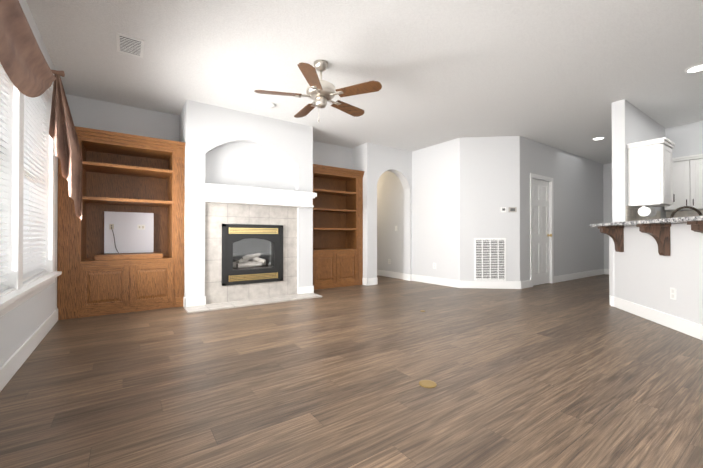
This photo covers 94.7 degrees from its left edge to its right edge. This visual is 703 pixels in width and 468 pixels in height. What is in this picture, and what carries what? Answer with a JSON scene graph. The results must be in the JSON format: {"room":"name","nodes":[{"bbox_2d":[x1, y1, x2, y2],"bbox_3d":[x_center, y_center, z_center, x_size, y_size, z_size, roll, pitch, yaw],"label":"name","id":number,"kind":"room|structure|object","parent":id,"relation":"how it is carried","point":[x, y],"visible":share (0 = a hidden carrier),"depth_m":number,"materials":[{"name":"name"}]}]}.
{"room":"living room","nodes":[
{"label":"living room","id":0,"kind":"room"},
{"bbox_2d":[0,0,65,366],"bbox_3d":[-2.523,-0.413,2.360,0.180,2.740,13.000,0,0,-35],"label":"wall","id":1,"kind":"structure","parent":0,"point":[21,323],"depth_m":2.62,"materials":[{"name":"paint"}]},
{"bbox_2d":[0,73,54,296],"bbox_3d":[-1.199,-0.569,0.480,0.182,1.955,7.124,0,0,-35],"label":"window","id":2,"kind":"structure","parent":1,"relation":"in","point":[15,171],"depth_m":2.30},
{"bbox_2d":[0,202,8,291],"bbox_3d":[-2.335,0.086,2.139,0.060,0.577,0.187,0,0,-35],"label":"window blinds","id":3,"kind":"object","parent":2,"relation":"attached to","point":[3,287],"depth_m":2.20,"materials":[{"name":"white plastic"}]},
{"bbox_2d":[0,63,9,162],"bbox_3d":[-2.327,-0.787,2.134,0.060,0.606,0.203,0,0,-35],"label":"window blinds","id":4,"kind":"object","parent":2,"relation":"attached to","point":[2,70],"depth_m":2.20,"materials":[{"name":"white plastic"}]},
{"bbox_2d":[23,92,47,281],"bbox_3d":[-2.869,-0.513,2.909,0.060,1.787,0.921,0,0,-35],"label":"window blinds","id":5,"kind":"object","parent":2,"relation":"attached to","point":[34,113],"depth_m":2.95,"materials":[{"name":"white plastic"}]},
{"bbox_2d":[0,0,81,219],"bbox_3d":[-0.835,-0.874,0.344,0.258,1.423,7.012,0,0,-35],"label":"valance","id":6,"kind":"object","parent":2,"relation":"hanging from","point":[27,69],"visible":1,"depth_m":2.44,"materials":[{"name":"fabric"}]},
{"bbox_2d":[0,271,61,316],"bbox_3d":[-1.116,0.437,0.531,0.085,0.113,7.180,0,0,-35],"label":"window sill","id":7,"kind":"structure","parent":1,"relation":"attached to","point":[9,302],"depth_m":2.34,"materials":[{"name":"white wood"}]},
{"bbox_2d":[66,94,351,168],"bbox_3d":[-1.863,-0.392,5.391,4.730,2.740,0.140,0,0,-35],"label":"wall","id":8,"kind":"structure","parent":0,"point":[101,115],"depth_m":4.53,"materials":[{"name":"paint"}]},
{"bbox_2d":[179,100,312,297],"bbox_3d":[-1.601,-0.394,5.068,1.870,2.740,0.690,0,0,-35],"label":"wall","id":9,"kind":"structure","parent":0,"point":[225,146],"depth_m":4.73,"materials":[{"name":"paint"}]},
{"bbox_2d":[183,286,313,306],"bbox_3d":[-1.438,0.909,4.825,1.900,0.130,0.150,0,0,-35],"label":"baseboard","id":10,"kind":"structure","parent":9,"relation":"attached to","point":[193,301],"depth_m":4.33,"materials":[{"name":"white wood"}]},
{"bbox_2d":[205,202,296,303],"bbox_3d":[-1.437,0.264,4.801,1.380,1.420,0.012,0,0,-35],"label":"fireplace surround","id":11,"kind":"structure","parent":9,"relation":"attached to","point":[217,215],"depth_m":4.71,"materials":[{"name":"beige tile"}]},
{"bbox_2d":[222,224,282,285],"bbox_3d":[-1.575,0.295,4.983,0.900,0.860,0.512,0,0,-35],"label":"fireplace insert","id":12,"kind":"object","parent":9,"relation":"in","point":[252,253],"visible":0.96,"depth_m":4.86,"materials":[{"name":"black metal"}]},
{"bbox_2d":[191,182,316,207],"bbox_3d":[-1.338,-0.542,4.704,1.785,0.230,0.210,0,0,-35],"label":"trim","id":13,"kind":"structure","parent":9,"relation":"attached to","point":[216,193],"depth_m":4.56,"materials":[{"name":"white wood"}]},
{"bbox_2d":[0,274,702,467],"bbox_3d":[1.694,1.037,5.288,11.300,0.120,13.400,0,0,-35],"label":"floor","id":14,"kind":"structure","parent":0,"point":[579,373],"depth_m":2.02,"materials":[{"name":"brown wood"}]},
{"bbox_2d":[57,126,184,319],"bbox_3d":[-2.914,-0.126,4.195,1.272,2.190,0.611,0,0,-35],"label":"bookcase","id":15,"kind":"object","parent":14,"relation":"on","point":[120,246],"visible":0.92,"depth_m":4.20,"materials":[{"name":"brown wood"}]},
{"bbox_2d":[184,293,321,312],"bbox_3d":[-1.329,0.964,4.633,1.870,0.018,0.380,0,0,-35],"label":"hearth","id":16,"kind":"object","parent":14,"relation":"on","point":[234,304],"visible":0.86,"depth_m":4.51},
{"bbox_2d":[313,164,363,289],"bbox_3d":[-0.387,-0.117,6.072,1.260,2.200,0.421,0,0,-35],"label":"bookcase","id":17,"kind":"object","parent":14,"relation":"on","point":[338,231],"visible":0.65,"depth_m":6.19,"materials":[{"name":"brown wood"}]},
{"bbox_2d":[419,380,436,387],"bbox_3d":[0.484,0.951,2.057,0.109,0.007,0.109,0,-1,-41],"label":"electrical outlet","id":18,"kind":"object","parent":14,"relation":"on","point":[427,384],"depth_m":2.05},
{"bbox_3d":[3.700,0.507,3.055,2.240,0.910,2.093,0,0,-35],"label":"countertop","id":19,"kind":"structure","parent":14,"relation":"on","visible":0},
{"bbox_2d":[670,206,702,217],"bbox_3d":[3.688,-0.128,3.603,0.235,0.363,0.299,0,0,-35],"label":"gooseneck faucet","id":20,"kind":"object","parent":19,"relation":"on","point":[684,207],"visible":0.5,"depth_m":3.58,"materials":[{"name":"brown metal"}]},
{"bbox_2d":[26,0,702,163],"bbox_3d":[1.694,-1.823,5.308,11.300,0.120,13.400,0,0,-35],"label":"ceiling","id":21,"kind":"structure","parent":0,"point":[563,75],"depth_m":3.33,"materials":[{"name":"white paint"}]},
{"bbox_2d":[116,32,143,57],"bbox_3d":[-2.085,-1.767,3.052,0.210,0.022,0.340,0,0,-35],"label":"ceiling vent","id":22,"kind":"object","parent":21,"relation":"in","point":[130,45],"visible":1,"depth_m":3.02,"materials":[{"name":"white metal"}]},
{"bbox_2d":[265,102,274,107],"bbox_3d":[-1.109,-1.750,4.415,0.140,0.038,0.140,0,0,-35],"label":"smoke detector","id":23,"kind":"object","parent":21,"relation":"attached to","point":[269,105],"visible":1,"depth_m":4.37,"materials":[{"name":"white plastic"}]},
{"bbox_2d":[254,60,381,121],"bbox_3d":[-0.329,-1.461,3.409,1.267,0.629,1.245,0,0,-35],"label":"ceiling fan","id":24,"kind":"object","parent":21,"relation":"hanging from","point":[320,92],"visible":1,"depth_m":3.27,"materials":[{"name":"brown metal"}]},
{"bbox_2d":[685,64,702,73],"bbox_3d":[3.707,-1.771,3.469,0.189,0.007,0.189,0,-1,-41],"label":"recessed light","id":25,"kind":"object","parent":21,"relation":"in","point":[696,68],"depth_m":3.49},
{"bbox_2d":[352,142,411,277],"bbox_3d":[0.666,-0.382,6.843,1.340,2.740,0.650,0,0,-35],"label":"wall","id":26,"kind":"structure","parent":0,"point":[374,162],"depth_m":6.36,"materials":[{"name":"paint"}]},
{"bbox_2d":[377,138,459,280],"bbox_3d":[0.552,-0.373,8.056,0.140,2.740,5.170,0,0,-35],"label":"wall","id":27,"kind":"structure","parent":0,"point":[435,184],"depth_m":6.53,"materials":[{"name":"paint"}]},
{"bbox_2d":[0,269,702,391],"bbox_3d":[2.103,0.907,4.965,10.400,0.135,12.000,0,0,-35],"label":"baseboard","id":28,"kind":"structure","parent":27,"relation":"attached to","point":[13,363],"depth_m":3.72,"materials":[{"name":"white wood"}]},
{"bbox_2d":[388,259,435,268],"bbox_3d":[1.252,0.629,6.915,0.007,0.115,1.405,0,0,-35],"label":"outlet plates","id":29,"kind":"object","parent":27,"relation":"attached to","point":[434,264],"visible":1,"depth_m":6.39,"materials":[{"name":"white plastic"}]},
{"bbox_2d":[460,136,519,280],"bbox_3d":[2.498,-0.389,5.912,1.042,2.740,0.140,0,0,6],"label":"wall","id":30,"kind":"structure","parent":0,"point":[489,177],"depth_m":5.84,"materials":[{"name":"paint"}]},
{"bbox_2d":[474,238,505,280],"bbox_3d":[2.494,0.456,5.825,0.550,0.770,0.020,0,0,6],"label":"air vent","id":31,"kind":"object","parent":30,"relation":"in","point":[489,259],"visible":1,"depth_m":5.82,"materials":[{"name":"white metal"}]},
{"bbox_2d":[500,207,516,211],"bbox_3d":[2.812,-0.434,5.797,0.270,0.090,0.024,0,0,6],"label":"thermostat","id":32,"kind":"object","parent":30,"relation":"attached to","point":[511,209],"visible":0.96,"depth_m":5.79,"materials":[{"name":"white plastic"}]},
{"bbox_2d":[520,136,603,280],"bbox_3d":[4.664,-0.381,7.027,4.130,2.740,0.140,0,0,-35],"label":"wall","id":33,"kind":"structure","parent":0,"point":[578,207],"depth_m":6.91,"materials":[{"name":"paint"}]},
{"bbox_2d":[530,173,553,286],"bbox_3d":[3.643,-0.071,6.303,0.910,2.110,0.156,0,0,-35],"label":"door frame","id":34,"kind":"structure","parent":33,"relation":"attached to","point":[551,204],"depth_m":6.46,"materials":[{"name":"white wood"}]},
{"bbox_2d":[533,179,551,285],"bbox_3d":[3.671,-0.037,6.260,0.762,2.026,0.109,0,0,-35],"label":"door","id":35,"kind":"structure","parent":33,"relation":"in","point":[541,259],"depth_m":6.29,"materials":[{"name":"white wood"}]},
{"bbox_2d":[603,163,611,268],"bbox_3d":[6.758,-0.377,7.511,0.140,2.740,1.460,0,0,-35],"label":"wall","id":36,"kind":"structure","parent":0,"point":[607,192],"depth_m":8.01,"materials":[{"name":"paint"}]},
{"bbox_2d":[612,99,665,295],"bbox_3d":[5.410,-0.391,5.597,4.540,2.740,0.140,0,0,-35],"label":"wall","id":37,"kind":"structure","parent":0,"point":[631,123],"depth_m":4.33,"materials":[{"name":"paint"}]},
{"bbox_2d":[627,137,674,207],"bbox_3d":[3.953,-0.780,4.268,0.495,0.820,0.372,0,0,-35],"label":"upper cabinet","id":38,"kind":"object","parent":37,"relation":"attached to","point":[650,182],"visible":1,"depth_m":4.15,"materials":[{"name":"white wood"}]},
{"bbox_2d":[638,206,656,216],"bbox_3d":[3.916,-0.297,4.287,0.290,0.141,0.130,0,0,-35],"label":"paper towel roll","id":39,"kind":"object","parent":38,"relation":"attached to","point":[644,211],"visible":1,"depth_m":4.21,"materials":[{"name":"white paper"}]},
{"bbox_2d":[626,206,702,220],"bbox_3d":[4.585,-0.160,4.575,1.980,0.435,0.590,0,0,-35],"label":"tile backsplash","id":40,"kind":"structure","parent":37,"relation":"attached to","point":[632,214],"depth_m":4.98,"materials":[{"name":"beige tile"}]},
{"bbox_2d":[609,223,702,324],"bbox_3d":[3.322,0.430,3.208,0.140,1.065,2.535,0,0,14],"label":"wall","id":41,"kind":"structure","parent":0,"point":[646,274],"depth_m":3.44,"materials":[{"name":"paint"}]},
{"bbox_2d":[598,226,623,251],"bbox_3d":[3.351,0.066,4.184,0.253,0.328,0.101,0,0,13],"label":"corbel bracket","id":42,"kind":"object","parent":41,"relation":"attached to","point":[616,233],"depth_m":4.14,"materials":[{"name":"brown wood"}]},
{"bbox_2d":[590,216,702,226],"bbox_3d":[3.210,-0.126,3.198,0.470,0.038,2.455,0,0,14],"label":"countertop","id":43,"kind":"structure","parent":41,"relation":"on","point":[679,220],"depth_m":3.25,"materials":[{"name":"grey stone"}]},
{"bbox_2d":[636,224,670,255],"bbox_3d":[3.159,0.061,3.386,0.253,0.328,0.101,0,0,13],"label":"corbel bracket","id":44,"kind":"object","parent":41,"relation":"attached to","point":[659,234],"depth_m":3.34,"materials":[{"name":"brown wood"}]},
{"bbox_2d":[670,287,675,299],"bbox_3d":[3.264,0.606,3.285,0.007,0.115,0.075,0,0,14],"label":"outlet","id":45,"kind":"object","parent":41,"relation":"attached to","point":[672,293],"visible":1,"depth_m":3.28,"materials":[{"name":"white plastic"}]},
{"bbox_2d":[687,221,702,232],"bbox_3d":[2.996,0.056,2.706,0.253,0.328,0.101,0,0,13],"label":"corbel bracket","id":46,"kind":"object","parent":41,"relation":"attached to","point":[696,226],"depth_m":2.71,"materials":[{"name":"brown wood"}]},
{"bbox_2d":[665,121,702,211],"bbox_3d":[6.587,-0.405,3.559,0.140,2.740,4.550,0,0,-35],"label":"wall","id":47,"kind":"structure","parent":0,"point":[687,139],"depth_m":5.19,"materials":[{"name":"paint"}]},
{"bbox_2d":[664,158,683,210],"bbox_3d":[5.210,-0.767,5.101,0.354,0.785,0.349,0,0,-35],"label":"upper cabinet","id":48,"kind":"object","parent":47,"relation":"attached to","point":[677,163],"depth_m":5.02,"materials":[{"name":"white wood"}]},
{"bbox_2d":[684,154,702,209],"bbox_3d":[5.327,-0.768,4.932,0.354,0.785,0.299,0,0,-35],"label":"upper cabinet","id":49,"kind":"object","parent":47,"relation":"attached to","point":[687,175],"depth_m":4.87,"materials":[{"name":"white wood"}]}
]}

